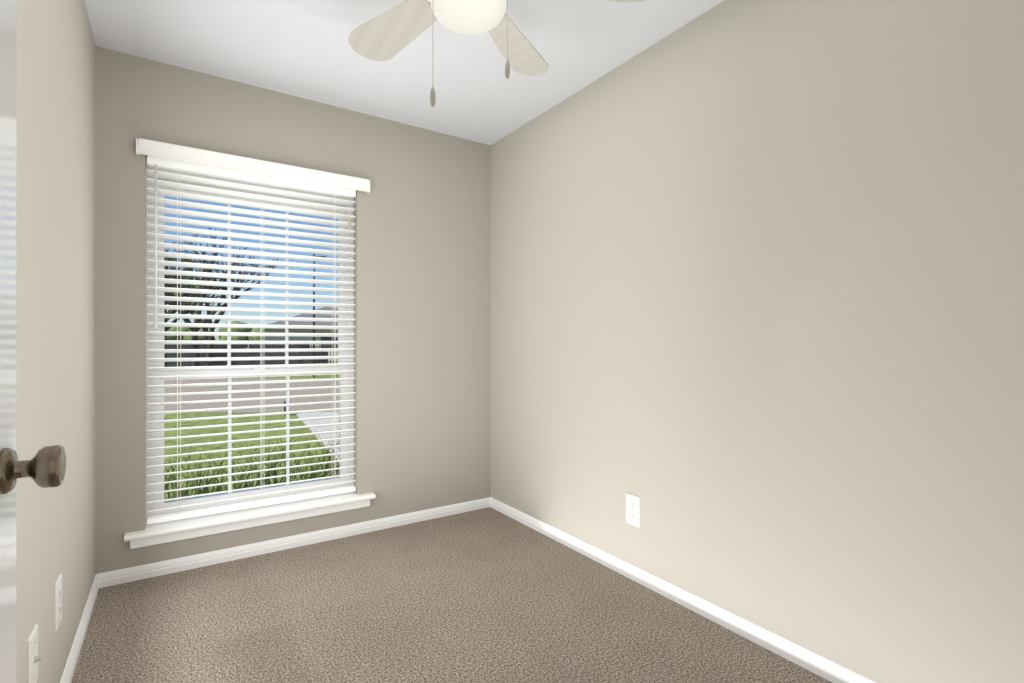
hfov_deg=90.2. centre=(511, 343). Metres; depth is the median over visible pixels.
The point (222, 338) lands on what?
tree
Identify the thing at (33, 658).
cable wall plate
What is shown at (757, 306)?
wall
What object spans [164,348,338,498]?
lawn
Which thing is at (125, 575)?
baseboard
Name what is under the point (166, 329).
tree
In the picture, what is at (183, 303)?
tree
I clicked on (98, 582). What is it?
baseboard
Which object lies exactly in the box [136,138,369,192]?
window valance
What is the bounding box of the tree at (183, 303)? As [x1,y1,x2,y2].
[166,258,226,321]
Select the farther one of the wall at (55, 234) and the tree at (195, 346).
the tree at (195, 346)
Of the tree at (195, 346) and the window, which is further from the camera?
the tree at (195, 346)
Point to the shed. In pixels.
(263, 361)
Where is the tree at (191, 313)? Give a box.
[169,277,220,339]
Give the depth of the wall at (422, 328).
2.98 m
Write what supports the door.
in the wall at (55, 234)
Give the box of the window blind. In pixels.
[147,155,355,523]
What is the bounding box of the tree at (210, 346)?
[164,244,277,365]
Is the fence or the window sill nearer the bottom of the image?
the window sill
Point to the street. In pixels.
(246, 395)
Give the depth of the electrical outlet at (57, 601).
1.51 m
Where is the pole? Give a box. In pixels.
[284,248,326,414]
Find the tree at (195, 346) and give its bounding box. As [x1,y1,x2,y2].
[164,227,259,365]
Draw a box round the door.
[0,0,65,682]
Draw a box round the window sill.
[124,492,375,548]
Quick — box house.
[255,307,337,360]
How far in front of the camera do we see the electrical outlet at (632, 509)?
2.38 m
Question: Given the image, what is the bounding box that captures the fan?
[348,0,644,106]
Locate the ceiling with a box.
[84,0,723,144]
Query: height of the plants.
0.753 m
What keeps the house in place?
on the lawn
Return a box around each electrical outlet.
[54,574,61,632]
[626,493,639,527]
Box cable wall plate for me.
[27,624,40,682]
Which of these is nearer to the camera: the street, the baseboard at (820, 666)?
the baseboard at (820, 666)
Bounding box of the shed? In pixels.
[167,340,326,365]
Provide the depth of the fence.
25.49 m
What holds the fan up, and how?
hanging from the ceiling
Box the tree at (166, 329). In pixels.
[164,241,226,365]
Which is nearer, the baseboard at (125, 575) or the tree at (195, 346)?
the baseboard at (125, 575)
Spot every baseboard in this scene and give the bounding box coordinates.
[60,573,103,682]
[104,498,487,586]
[488,497,875,682]
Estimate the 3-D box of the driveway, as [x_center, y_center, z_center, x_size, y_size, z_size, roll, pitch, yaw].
[-0.625,1.342,7.275,7.250,0.016,5.350,0,0,0]
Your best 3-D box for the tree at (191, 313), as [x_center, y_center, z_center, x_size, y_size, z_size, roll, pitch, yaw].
[-30.494,-2.799,48.575,5.983,8.338,8.297,0,0,0]
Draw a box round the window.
[146,157,353,524]
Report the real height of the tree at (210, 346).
5.953 m
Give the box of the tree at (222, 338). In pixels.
[166,321,266,348]
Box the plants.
[164,426,338,501]
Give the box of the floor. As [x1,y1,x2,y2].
[71,507,831,682]
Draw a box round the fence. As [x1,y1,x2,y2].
[164,344,337,366]
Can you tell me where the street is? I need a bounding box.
[164,378,338,412]
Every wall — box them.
[16,0,95,682]
[96,46,490,573]
[491,0,1023,682]
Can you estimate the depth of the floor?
2.01 m
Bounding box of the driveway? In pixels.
[296,412,338,459]
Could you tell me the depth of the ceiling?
2.33 m
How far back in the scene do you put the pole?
20.56 m
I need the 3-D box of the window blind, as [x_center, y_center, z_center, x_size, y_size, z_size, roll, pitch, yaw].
[-1.325,-0.022,2.696,0.982,1.752,0.064,0,0,-34]

